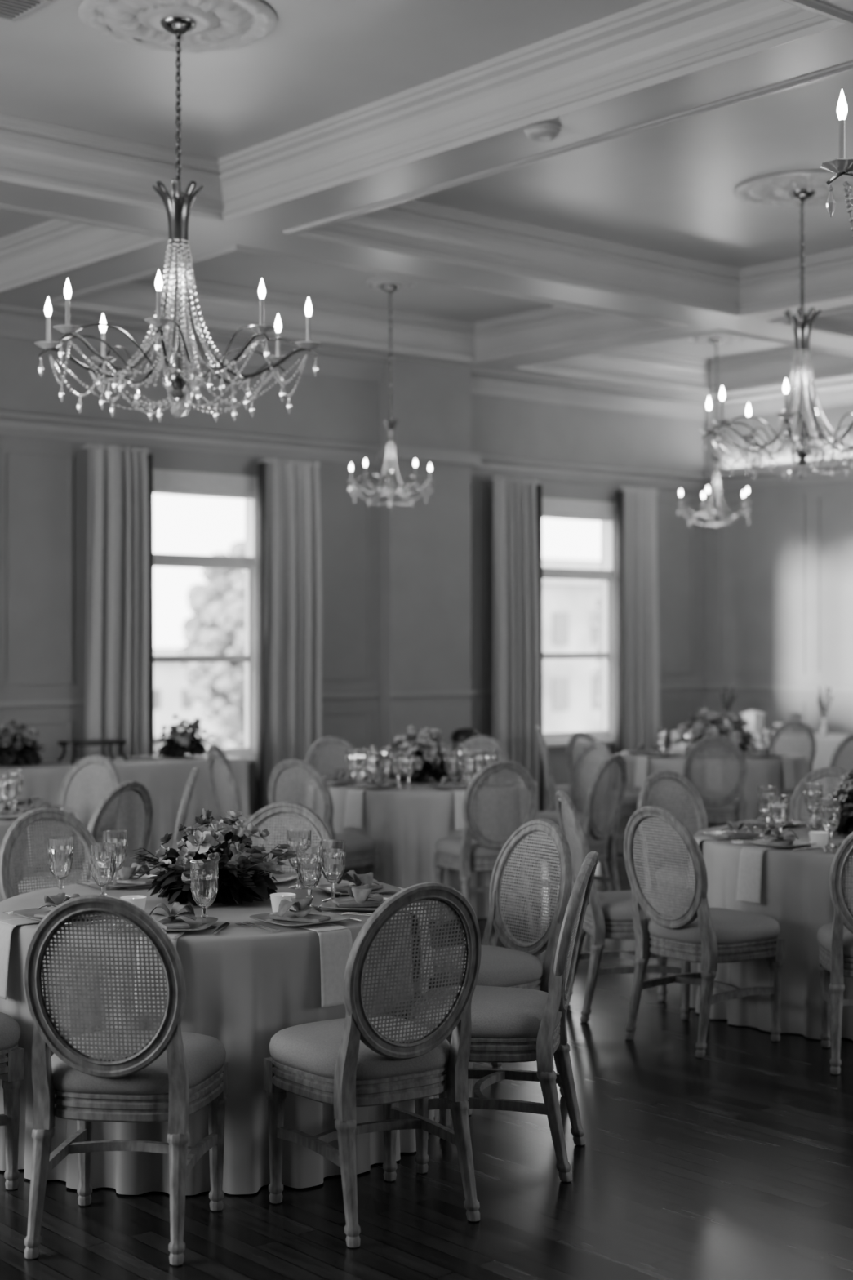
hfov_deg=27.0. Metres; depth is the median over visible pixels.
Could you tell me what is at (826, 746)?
tablecloth
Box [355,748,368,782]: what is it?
water goblet
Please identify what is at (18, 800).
dinner plate
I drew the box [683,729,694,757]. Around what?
water goblet
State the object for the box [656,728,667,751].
water goblet
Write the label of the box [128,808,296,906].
flower arrangement
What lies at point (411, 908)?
napkin
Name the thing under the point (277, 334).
candle
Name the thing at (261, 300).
candle
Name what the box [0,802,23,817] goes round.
napkin
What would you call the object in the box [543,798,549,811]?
baseboard
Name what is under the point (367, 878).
napkin
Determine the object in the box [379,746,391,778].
water goblet
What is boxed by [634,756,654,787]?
napkin
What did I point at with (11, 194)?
ceiling beam
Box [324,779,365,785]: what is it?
dinner plate
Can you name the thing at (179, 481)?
window
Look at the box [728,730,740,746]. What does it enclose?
bowl
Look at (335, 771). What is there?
napkin
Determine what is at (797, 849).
table knife
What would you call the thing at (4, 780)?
water goblet
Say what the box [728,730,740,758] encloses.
water goblet
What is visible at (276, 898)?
tealight holder
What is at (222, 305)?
trim
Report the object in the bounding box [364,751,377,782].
water goblet
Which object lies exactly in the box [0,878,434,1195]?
tablecloth
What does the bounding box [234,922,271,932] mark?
fork
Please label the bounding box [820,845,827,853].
fork
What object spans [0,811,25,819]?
dinner plate
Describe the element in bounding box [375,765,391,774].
napkin
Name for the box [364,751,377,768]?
bowl
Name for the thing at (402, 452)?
trim
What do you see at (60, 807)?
dinner plate
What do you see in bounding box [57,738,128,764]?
stand
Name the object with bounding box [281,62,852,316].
trim
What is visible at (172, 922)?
napkin
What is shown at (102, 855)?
water goblet
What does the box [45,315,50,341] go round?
candle
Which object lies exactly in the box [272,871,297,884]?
dinner plate
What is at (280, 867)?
napkin
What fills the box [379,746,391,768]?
bowl
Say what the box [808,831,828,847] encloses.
tealight holder
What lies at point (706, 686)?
trim
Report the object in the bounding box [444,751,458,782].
water goblet
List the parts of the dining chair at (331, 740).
cane panel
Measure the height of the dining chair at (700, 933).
0.988 m
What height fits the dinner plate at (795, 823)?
0.016 m
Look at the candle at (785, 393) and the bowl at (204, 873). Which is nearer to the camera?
the bowl at (204, 873)
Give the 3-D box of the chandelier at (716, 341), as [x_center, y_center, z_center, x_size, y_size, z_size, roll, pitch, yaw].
[2.683,-1.895,16.280,0.666,1.730,0.696,0,0,41]
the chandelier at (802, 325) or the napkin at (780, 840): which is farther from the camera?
the chandelier at (802, 325)
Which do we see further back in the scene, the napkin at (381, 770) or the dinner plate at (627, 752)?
the dinner plate at (627, 752)
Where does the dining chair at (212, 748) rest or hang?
on the floor
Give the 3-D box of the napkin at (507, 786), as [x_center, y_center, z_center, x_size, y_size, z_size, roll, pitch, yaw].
[0.483,1.004,10.867,0.323,0.228,0.132,0,0,33]
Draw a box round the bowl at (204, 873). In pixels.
[190,859,218,907]
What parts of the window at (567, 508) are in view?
sash, sash, casing, sill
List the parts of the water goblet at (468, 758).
stem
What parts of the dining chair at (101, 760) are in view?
seat frame, seat, cane panel, leg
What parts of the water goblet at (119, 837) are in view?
stem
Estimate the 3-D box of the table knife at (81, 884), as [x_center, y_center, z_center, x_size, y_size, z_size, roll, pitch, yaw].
[-1.209,0.887,6.395,0.023,0.006,0.219,0,0,-38]
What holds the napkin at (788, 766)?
on the tablecloth at (761, 771)
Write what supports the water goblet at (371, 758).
on the tablecloth at (406, 825)
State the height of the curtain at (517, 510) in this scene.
3.158 m
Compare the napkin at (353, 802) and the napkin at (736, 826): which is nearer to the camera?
the napkin at (736, 826)
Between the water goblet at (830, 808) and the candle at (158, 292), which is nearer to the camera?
the candle at (158, 292)
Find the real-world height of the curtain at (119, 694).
3.158 m
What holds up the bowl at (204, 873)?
on the water goblet at (204, 873)
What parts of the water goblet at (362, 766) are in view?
stem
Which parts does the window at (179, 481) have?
sash, sash, casing, sill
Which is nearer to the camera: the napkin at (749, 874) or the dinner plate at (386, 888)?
the dinner plate at (386, 888)
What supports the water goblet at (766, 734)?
on the tablecloth at (761, 771)
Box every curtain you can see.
[80,442,154,757]
[255,457,322,817]
[484,475,543,811]
[613,486,660,791]
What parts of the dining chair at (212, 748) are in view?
frame, cane panel, seat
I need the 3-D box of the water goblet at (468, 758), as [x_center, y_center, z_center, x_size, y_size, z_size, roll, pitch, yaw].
[0.261,0.790,10.869,0.088,0.206,0.088,0,0,-20]
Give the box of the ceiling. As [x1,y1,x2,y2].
[0,0,852,359]
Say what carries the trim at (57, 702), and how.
attached to the wall at (324, 407)
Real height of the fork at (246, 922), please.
0.007 m
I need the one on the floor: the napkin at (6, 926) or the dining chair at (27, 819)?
the dining chair at (27, 819)
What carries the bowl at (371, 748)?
on the water goblet at (371, 748)
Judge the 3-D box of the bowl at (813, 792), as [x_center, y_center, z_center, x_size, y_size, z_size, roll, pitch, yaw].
[1.851,0.759,8.499,0.088,0.144,0.088,0,0,8]
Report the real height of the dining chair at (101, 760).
0.988 m
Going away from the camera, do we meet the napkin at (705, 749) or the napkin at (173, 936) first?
the napkin at (173, 936)
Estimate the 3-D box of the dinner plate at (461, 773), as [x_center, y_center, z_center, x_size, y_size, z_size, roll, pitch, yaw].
[0.140,0.882,11.723,0.260,0.016,0.260,0,0,18]
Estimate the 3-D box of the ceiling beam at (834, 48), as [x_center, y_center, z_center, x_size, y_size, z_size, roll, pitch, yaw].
[1.665,-2.635,7.485,16.270,0.310,15.200,0,0,-41]
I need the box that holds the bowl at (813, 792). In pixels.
[804,782,822,813]
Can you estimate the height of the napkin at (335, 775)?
0.063 m
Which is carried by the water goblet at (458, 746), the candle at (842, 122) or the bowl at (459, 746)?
the bowl at (459, 746)
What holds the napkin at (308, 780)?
on the tablecloth at (406, 825)
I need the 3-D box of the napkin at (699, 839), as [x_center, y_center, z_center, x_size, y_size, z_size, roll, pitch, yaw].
[1.343,1.004,7.999,0.323,0.228,0.132,0,0,-7]
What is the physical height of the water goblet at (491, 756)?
0.206 m
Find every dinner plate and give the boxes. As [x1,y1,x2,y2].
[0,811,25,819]
[3,798,26,804]
[12,805,64,812]
[12,906,103,920]
[88,874,155,888]
[125,915,217,932]
[126,755,163,759]
[249,909,350,927]
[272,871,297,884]
[315,882,401,896]
[320,896,388,911]
[322,776,358,780]
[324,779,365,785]
[346,782,399,788]
[359,771,391,776]
[428,783,468,789]
[448,771,463,776]
[471,773,519,778]
[479,780,521,786]
[623,751,658,754]
[640,753,681,757]
[706,831,764,839]
[737,818,806,827]
[741,747,762,751]
[743,837,816,848]
[746,754,788,758]
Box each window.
[152,469,257,763]
[542,497,615,746]
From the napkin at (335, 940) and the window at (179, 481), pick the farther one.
the window at (179, 481)
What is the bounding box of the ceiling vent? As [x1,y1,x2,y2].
[0,0,51,22]
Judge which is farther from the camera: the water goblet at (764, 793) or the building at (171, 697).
the building at (171, 697)
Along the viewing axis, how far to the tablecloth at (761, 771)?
13.30 m
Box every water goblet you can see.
[0,773,18,807]
[0,774,8,812]
[6,769,23,808]
[47,836,73,897]
[89,842,115,895]
[102,830,127,889]
[190,859,218,929]
[286,829,311,888]
[296,844,322,909]
[320,839,346,902]
[345,749,359,779]
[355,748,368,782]
[363,746,377,778]
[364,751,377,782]
[364,751,378,782]
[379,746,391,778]
[390,751,404,786]
[400,752,415,787]
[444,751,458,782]
[457,745,471,777]
[460,746,474,779]
[462,751,476,784]
[470,750,484,774]
[484,749,497,773]
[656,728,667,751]
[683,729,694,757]
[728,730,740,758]
[757,786,777,831]
[760,728,772,754]
[769,794,789,834]
[804,782,822,827]
[820,798,840,847]
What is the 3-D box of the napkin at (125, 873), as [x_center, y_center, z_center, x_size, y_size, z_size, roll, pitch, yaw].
[-1.079,0.851,6.483,0.185,0.063,0.152,0,0,27]
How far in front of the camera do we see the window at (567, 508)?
17.57 m
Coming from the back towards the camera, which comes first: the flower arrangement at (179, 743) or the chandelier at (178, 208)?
the flower arrangement at (179, 743)
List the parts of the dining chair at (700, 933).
leg, cane panel, frame, leg, leg, seat frame, seat, leg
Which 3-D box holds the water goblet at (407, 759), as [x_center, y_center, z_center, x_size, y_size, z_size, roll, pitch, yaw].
[-0.112,0.790,10.768,0.088,0.206,0.088,0,0,32]
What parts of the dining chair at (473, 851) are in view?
leg, leg, seat frame, seat, frame, cane panel, leg, leg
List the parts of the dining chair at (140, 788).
seat, leg, frame, cane panel, leg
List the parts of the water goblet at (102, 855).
stem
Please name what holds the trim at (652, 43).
attached to the ceiling
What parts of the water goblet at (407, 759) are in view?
stem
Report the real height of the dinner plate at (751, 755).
0.016 m
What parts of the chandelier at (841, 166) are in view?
arm, bulb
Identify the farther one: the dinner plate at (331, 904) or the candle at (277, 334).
the candle at (277, 334)
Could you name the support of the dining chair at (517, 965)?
on the floor
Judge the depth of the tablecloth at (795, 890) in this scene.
7.49 m
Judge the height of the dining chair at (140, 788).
0.988 m
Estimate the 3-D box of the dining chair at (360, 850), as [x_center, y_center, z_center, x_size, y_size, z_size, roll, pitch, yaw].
[-0.601,1.166,10.283,0.485,0.988,0.607,0,0,32]
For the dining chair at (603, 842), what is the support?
on the floor
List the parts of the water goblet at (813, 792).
stem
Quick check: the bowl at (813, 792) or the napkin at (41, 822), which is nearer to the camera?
the bowl at (813, 792)
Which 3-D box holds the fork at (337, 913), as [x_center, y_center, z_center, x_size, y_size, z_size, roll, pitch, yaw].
[-0.232,0.886,5.735,0.192,0.007,0.023,0,0,14]
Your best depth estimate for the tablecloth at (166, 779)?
12.96 m
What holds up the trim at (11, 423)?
attached to the wall at (324, 407)
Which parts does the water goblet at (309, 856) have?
stem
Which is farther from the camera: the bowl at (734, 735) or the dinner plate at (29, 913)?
the bowl at (734, 735)
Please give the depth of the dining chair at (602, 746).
11.87 m
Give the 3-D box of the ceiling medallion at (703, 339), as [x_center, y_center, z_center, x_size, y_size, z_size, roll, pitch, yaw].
[2.660,-2.770,16.300,0.600,0.040,0.600,0,0,44]
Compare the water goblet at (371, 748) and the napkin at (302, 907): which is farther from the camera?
the water goblet at (371, 748)
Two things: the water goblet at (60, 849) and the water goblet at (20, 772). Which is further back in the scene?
the water goblet at (20, 772)
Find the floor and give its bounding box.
[0,816,852,1279]
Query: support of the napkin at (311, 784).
on the tablecloth at (406, 825)
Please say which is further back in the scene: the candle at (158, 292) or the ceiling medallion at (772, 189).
the ceiling medallion at (772, 189)
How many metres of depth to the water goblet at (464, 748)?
11.41 m
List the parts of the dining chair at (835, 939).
leg, seat, seat frame, leg, frame, cane panel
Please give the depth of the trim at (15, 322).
16.46 m
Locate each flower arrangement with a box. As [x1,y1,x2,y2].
[0,719,44,765]
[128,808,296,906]
[149,713,217,757]
[382,724,463,782]
[664,707,760,755]
[808,769,852,834]
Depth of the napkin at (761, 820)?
8.52 m
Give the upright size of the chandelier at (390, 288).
1.730 m
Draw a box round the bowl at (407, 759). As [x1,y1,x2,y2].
[400,752,415,777]
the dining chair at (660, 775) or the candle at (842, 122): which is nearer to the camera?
the candle at (842, 122)
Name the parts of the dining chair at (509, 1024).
leg, leg, seat, seat frame, leg, leg, frame, cane panel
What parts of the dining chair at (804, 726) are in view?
cane panel, leg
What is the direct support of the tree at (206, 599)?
on the ground
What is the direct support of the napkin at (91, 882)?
on the tablecloth at (245, 985)
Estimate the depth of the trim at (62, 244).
11.80 m
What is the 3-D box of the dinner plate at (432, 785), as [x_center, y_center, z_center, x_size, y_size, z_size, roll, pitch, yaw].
[0.158,0.882,10.683,0.260,0.016,0.260,0,0,-20]
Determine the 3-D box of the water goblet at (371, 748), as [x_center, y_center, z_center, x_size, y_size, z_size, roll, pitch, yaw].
[-0.364,0.790,11.487,0.088,0.206,0.088,0,0,-28]
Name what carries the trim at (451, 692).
attached to the wall at (324, 407)
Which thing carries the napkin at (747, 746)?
on the dinner plate at (753, 748)
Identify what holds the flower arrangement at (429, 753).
on the tablecloth at (406, 825)
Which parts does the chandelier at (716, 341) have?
arm, arm, crown, arm, crown, chain, arm, arm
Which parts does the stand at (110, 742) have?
leg, leg, leg, leg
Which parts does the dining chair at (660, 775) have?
leg, cane panel, seat frame, seat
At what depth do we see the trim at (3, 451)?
15.46 m
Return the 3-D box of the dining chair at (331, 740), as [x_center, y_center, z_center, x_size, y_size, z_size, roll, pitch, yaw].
[-0.535,1.166,12.154,0.485,0.988,0.607,0,0,-28]
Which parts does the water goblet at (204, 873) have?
stem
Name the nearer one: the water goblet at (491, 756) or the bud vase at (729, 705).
the water goblet at (491, 756)
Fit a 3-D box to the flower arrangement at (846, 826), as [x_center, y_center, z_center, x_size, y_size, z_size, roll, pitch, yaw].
[2.049,0.733,8.162,0.564,0.320,0.561,0,0,26]
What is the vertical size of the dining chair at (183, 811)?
0.988 m
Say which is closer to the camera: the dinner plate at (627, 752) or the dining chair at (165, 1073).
the dining chair at (165, 1073)
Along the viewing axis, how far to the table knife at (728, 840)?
7.84 m
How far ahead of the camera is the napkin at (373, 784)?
10.72 m
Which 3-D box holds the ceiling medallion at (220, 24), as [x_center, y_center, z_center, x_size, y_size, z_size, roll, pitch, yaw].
[-1.110,-2.770,7.950,0.880,0.040,0.880,0,0,-41]
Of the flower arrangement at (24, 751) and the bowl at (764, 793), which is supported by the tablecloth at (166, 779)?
the flower arrangement at (24, 751)
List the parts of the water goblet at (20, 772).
stem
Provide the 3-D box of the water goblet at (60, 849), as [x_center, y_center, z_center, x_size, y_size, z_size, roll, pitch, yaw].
[-1.270,0.790,6.170,0.088,0.206,0.088,0,0,0]
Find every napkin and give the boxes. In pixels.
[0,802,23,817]
[0,917,40,999]
[13,818,48,866]
[17,809,82,853]
[18,796,57,810]
[33,892,79,918]
[91,881,155,888]
[111,862,154,884]
[133,932,184,1016]
[149,902,196,929]
[264,864,283,881]
[268,897,330,922]
[297,923,352,1007]
[301,779,314,804]
[305,784,329,808]
[322,768,350,779]
[325,886,404,896]
[326,772,355,783]
[330,906,434,981]
[334,870,382,893]
[335,884,386,907]
[343,787,373,828]
[361,775,386,786]
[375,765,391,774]
[437,775,467,787]
[448,788,476,830]
[481,773,511,784]
[506,786,528,822]
[612,753,631,782]
[628,744,652,752]
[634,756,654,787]
[651,746,671,755]
[687,836,725,890]
[702,749,723,756]
[705,759,721,791]
[717,821,759,837]
[736,845,778,904]
[742,742,756,749]
[751,756,795,789]
[751,815,793,824]
[754,747,780,756]
[763,827,798,845]
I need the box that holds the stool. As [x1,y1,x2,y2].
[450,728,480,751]
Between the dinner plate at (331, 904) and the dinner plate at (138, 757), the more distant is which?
the dinner plate at (138, 757)
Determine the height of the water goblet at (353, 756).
0.206 m
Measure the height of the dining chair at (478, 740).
0.988 m
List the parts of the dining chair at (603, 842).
leg, leg, seat, seat frame, leg, frame, cane panel, leg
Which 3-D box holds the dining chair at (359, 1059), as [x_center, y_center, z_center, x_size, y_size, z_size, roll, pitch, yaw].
[-0.154,1.166,5.157,0.485,0.988,0.607,0,0,-33]
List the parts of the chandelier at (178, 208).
bulb, bulb, bulb, arm, arm, arm, bulb, crown, crown, arm, crown, chain, arm, crown, crown, crown, arm, arm, arm, bulb, bulb, bulb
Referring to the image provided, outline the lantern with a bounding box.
[741,710,766,733]
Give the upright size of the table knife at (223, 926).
0.006 m
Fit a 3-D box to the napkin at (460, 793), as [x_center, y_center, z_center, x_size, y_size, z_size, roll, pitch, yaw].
[0.179,1.004,10.626,0.132,0.228,0.323,0,0,-20]
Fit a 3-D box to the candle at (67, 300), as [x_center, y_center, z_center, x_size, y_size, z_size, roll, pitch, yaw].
[-1.522,-1.381,7.538,0.026,0.133,0.025,0,0,-41]
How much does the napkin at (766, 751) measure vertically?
0.063 m
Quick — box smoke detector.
[524,122,561,141]
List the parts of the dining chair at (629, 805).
frame, cane panel, leg, seat frame, seat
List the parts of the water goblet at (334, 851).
stem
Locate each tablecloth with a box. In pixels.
[0,753,249,855]
[0,802,75,902]
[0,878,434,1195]
[302,774,542,921]
[616,748,808,860]
[671,729,852,791]
[689,821,852,1039]
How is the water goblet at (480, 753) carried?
on the tablecloth at (406, 825)
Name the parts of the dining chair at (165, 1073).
leg, leg, cane panel, frame, seat, seat frame, leg, leg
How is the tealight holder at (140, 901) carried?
on the tablecloth at (245, 985)
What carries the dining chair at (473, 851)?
on the floor
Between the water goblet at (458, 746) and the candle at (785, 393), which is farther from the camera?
the water goblet at (458, 746)
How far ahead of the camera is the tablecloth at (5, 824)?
8.77 m
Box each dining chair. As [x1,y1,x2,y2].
[0,807,95,900]
[0,1012,24,1190]
[17,781,152,894]
[23,894,227,1266]
[57,755,120,869]
[81,768,198,875]
[207,744,302,872]
[208,752,297,871]
[237,801,332,878]
[263,882,481,1248]
[267,759,379,880]
[305,736,364,780]
[408,851,599,1182]
[427,818,572,1115]
[433,760,537,933]
[455,735,509,774]
[519,754,626,918]
[534,725,607,827]
[538,740,613,897]
[555,791,690,1022]
[566,731,653,867]
[623,805,784,1057]
[637,769,707,898]
[680,735,747,855]
[768,720,816,774]
[787,733,852,821]
[789,766,852,821]
[817,831,852,1075]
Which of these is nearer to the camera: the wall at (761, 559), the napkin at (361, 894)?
the napkin at (361, 894)
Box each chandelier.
[34,16,321,422]
[346,284,435,507]
[676,337,751,527]
[699,189,852,480]
[820,88,852,236]
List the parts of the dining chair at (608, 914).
cane panel, frame, leg, leg, seat frame, seat, leg, leg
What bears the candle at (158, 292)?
on the chandelier at (178, 208)
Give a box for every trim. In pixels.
[0,0,852,222]
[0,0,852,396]
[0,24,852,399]
[0,204,168,293]
[0,305,852,421]
[0,410,852,492]
[0,448,693,774]
[0,684,704,706]
[42,244,688,363]
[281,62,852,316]
[377,444,481,466]
[388,690,475,697]
[505,328,852,395]
[704,684,852,692]
[718,490,852,733]
[767,306,852,337]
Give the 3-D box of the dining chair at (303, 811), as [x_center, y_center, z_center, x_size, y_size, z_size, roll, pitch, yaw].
[-0.625,1.166,7.120,0.485,0.988,0.607,0,0,8]
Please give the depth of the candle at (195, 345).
8.53 m
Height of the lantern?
0.210 m
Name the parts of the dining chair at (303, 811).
cane panel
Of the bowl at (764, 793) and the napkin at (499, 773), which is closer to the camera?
the bowl at (764, 793)
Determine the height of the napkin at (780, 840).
0.063 m
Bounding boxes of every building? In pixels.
[154,647,234,751]
[542,557,600,733]
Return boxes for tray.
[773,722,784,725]
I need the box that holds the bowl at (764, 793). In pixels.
[757,786,777,817]
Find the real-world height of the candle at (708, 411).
0.133 m
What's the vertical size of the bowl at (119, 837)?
0.144 m
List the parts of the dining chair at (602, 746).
leg, seat, leg, cane panel, frame, leg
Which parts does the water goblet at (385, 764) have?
stem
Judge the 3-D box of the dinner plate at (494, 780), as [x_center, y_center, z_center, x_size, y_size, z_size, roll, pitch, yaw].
[0.431,0.882,10.900,0.260,0.016,0.260,0,0,33]
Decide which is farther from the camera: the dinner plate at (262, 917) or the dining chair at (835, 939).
the dining chair at (835, 939)
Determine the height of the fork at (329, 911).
0.007 m
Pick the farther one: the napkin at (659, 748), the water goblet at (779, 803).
the napkin at (659, 748)
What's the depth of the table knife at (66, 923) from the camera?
5.60 m
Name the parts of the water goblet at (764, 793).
stem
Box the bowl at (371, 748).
[363,746,377,751]
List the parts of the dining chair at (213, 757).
cane panel, frame, seat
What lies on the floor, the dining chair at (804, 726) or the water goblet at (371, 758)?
the dining chair at (804, 726)
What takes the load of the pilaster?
attached to the wall at (324, 407)
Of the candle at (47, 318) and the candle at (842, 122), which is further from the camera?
the candle at (47, 318)
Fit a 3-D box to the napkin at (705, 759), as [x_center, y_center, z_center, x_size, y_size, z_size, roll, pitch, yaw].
[2.145,1.004,13.295,0.132,0.228,0.323,0,0,8]
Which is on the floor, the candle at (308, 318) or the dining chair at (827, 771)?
the dining chair at (827, 771)
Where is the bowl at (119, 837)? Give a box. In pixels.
[102,830,127,871]
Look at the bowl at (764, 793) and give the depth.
8.30 m
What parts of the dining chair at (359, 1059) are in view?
leg, leg, seat frame, seat, leg, frame, cane panel, leg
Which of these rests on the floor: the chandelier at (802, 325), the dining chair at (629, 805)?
the dining chair at (629, 805)
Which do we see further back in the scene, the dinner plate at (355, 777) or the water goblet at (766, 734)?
the water goblet at (766, 734)
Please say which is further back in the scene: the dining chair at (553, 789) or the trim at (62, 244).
the dining chair at (553, 789)
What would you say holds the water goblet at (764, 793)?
on the tablecloth at (795, 890)
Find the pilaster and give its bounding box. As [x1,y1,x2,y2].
[378,356,471,771]
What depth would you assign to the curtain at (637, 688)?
17.60 m
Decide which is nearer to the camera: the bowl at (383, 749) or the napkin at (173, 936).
the napkin at (173, 936)
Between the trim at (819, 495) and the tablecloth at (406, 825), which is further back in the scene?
the trim at (819, 495)
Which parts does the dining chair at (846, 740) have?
seat frame, seat, leg, frame, cane panel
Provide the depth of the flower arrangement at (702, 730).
13.80 m
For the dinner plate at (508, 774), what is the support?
on the tablecloth at (406, 825)
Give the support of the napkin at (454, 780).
on the dinner plate at (432, 785)
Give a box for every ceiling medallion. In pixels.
[78,0,276,53]
[364,276,416,290]
[684,333,747,343]
[733,170,852,208]
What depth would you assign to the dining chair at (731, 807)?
12.62 m
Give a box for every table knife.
[65,919,110,924]
[75,883,100,889]
[212,922,229,934]
[349,916,362,921]
[721,840,743,841]
[791,845,823,850]
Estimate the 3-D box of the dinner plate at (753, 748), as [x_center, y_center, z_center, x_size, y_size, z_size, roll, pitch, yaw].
[2.583,0.882,14.321,0.260,0.016,0.260,0,0,40]
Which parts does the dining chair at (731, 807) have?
leg, seat, seat frame, cane panel, frame, leg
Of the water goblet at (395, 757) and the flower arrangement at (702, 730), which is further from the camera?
the flower arrangement at (702, 730)
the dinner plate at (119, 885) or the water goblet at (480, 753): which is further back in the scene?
the water goblet at (480, 753)
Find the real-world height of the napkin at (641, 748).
0.063 m
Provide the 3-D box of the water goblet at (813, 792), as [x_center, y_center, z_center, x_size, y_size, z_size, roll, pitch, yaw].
[1.851,0.790,8.499,0.088,0.206,0.088,0,0,8]
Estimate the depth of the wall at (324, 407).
15.34 m
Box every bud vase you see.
[720,686,736,725]
[817,686,833,736]
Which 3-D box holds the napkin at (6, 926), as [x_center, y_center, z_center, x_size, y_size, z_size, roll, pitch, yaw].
[-1.222,1.004,5.674,0.323,0.228,0.132,0,0,-38]
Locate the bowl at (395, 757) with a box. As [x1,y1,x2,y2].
[390,751,404,776]
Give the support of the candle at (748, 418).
on the chandelier at (802, 325)
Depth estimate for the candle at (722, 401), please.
10.73 m
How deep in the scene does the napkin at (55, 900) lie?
5.72 m
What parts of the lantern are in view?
lid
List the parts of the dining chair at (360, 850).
leg, cane panel, frame, seat frame, seat, leg, leg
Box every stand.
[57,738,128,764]
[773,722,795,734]
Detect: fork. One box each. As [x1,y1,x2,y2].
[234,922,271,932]
[242,921,279,931]
[328,911,372,914]
[337,913,370,915]
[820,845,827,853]
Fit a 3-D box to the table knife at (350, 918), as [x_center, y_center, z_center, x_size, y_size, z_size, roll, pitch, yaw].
[-0.271,0.887,5.705,0.023,0.006,0.219,0,0,-38]
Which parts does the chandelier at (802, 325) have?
bulb, bulb, bulb, arm, arm, arm, bulb, crown, crown, arm, crown, chain, crown, arm, crown, crown, arm, arm, arm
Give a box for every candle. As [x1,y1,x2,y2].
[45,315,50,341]
[65,297,70,324]
[101,332,105,355]
[156,290,160,317]
[193,337,197,361]
[259,297,264,324]
[275,332,279,355]
[306,315,311,341]
[707,409,710,427]
[720,400,724,418]
[746,417,750,434]
[784,392,787,412]
[839,119,845,158]
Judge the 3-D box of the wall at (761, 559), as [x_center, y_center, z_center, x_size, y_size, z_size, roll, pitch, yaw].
[7.982,-0.565,12.768,0.200,4.450,15.400,0,0,-41]
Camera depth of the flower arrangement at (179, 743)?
13.48 m
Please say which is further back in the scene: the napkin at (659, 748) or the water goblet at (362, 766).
the napkin at (659, 748)
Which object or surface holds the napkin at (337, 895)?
on the tablecloth at (245, 985)
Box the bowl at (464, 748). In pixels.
[460,746,474,764]
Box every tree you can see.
[176,540,244,702]
[188,591,244,747]
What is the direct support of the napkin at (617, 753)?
on the tablecloth at (761, 771)
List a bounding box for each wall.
[0,335,703,816]
[703,403,852,734]
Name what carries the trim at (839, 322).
attached to the ceiling
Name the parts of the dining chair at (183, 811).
seat, leg, frame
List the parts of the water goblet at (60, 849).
stem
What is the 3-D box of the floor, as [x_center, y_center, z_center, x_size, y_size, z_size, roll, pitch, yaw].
[1.665,1.710,7.485,16.670,0.100,15.600,0,0,-41]
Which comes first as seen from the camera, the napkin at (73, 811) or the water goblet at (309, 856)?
the water goblet at (309, 856)
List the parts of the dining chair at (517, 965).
leg, seat frame, seat, leg, cane panel, frame, leg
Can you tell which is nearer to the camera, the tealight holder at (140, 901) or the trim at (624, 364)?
the tealight holder at (140, 901)
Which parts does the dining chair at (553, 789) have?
frame, cane panel, leg, leg, seat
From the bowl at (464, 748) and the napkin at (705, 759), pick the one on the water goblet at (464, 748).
the bowl at (464, 748)
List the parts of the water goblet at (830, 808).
stem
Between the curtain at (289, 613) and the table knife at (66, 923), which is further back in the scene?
the curtain at (289, 613)
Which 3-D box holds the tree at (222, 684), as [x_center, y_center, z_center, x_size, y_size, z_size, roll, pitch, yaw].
[-8.278,2.767,79.603,4.341,9.805,4.470,0,0,-41]
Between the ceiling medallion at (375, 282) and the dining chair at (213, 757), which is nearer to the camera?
the dining chair at (213, 757)
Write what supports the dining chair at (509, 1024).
on the floor
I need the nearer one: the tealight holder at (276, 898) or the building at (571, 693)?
the tealight holder at (276, 898)
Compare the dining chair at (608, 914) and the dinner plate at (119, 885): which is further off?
the dining chair at (608, 914)
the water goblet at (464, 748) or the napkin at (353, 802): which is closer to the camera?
the napkin at (353, 802)
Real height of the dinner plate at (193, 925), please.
0.016 m
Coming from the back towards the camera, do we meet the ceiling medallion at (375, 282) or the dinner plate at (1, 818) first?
the ceiling medallion at (375, 282)
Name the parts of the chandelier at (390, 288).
arm, arm, crown, chain, crown, arm, arm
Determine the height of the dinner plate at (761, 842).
0.016 m
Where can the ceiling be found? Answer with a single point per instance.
(669, 188)
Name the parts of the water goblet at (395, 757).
stem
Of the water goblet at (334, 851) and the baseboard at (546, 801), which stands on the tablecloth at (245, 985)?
the water goblet at (334, 851)
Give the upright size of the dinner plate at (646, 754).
0.016 m
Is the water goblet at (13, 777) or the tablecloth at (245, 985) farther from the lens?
the water goblet at (13, 777)
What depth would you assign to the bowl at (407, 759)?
10.73 m
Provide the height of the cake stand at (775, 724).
0.100 m
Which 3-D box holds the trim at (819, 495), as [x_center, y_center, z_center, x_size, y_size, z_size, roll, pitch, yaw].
[4.647,-0.015,16.495,0.014,2.850,5.000,0,0,-41]
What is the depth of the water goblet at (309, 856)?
5.90 m
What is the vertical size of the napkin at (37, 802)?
0.063 m
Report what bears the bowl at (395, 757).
on the water goblet at (395, 757)
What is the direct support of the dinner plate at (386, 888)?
on the tablecloth at (245, 985)
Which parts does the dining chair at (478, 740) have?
cane panel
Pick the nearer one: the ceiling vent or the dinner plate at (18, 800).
the ceiling vent
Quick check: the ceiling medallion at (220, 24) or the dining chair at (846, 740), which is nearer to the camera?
the ceiling medallion at (220, 24)
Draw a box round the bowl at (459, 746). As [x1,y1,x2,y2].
[457,745,471,767]
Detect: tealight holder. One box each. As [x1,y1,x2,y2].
[120,895,146,911]
[270,892,296,912]
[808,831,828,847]

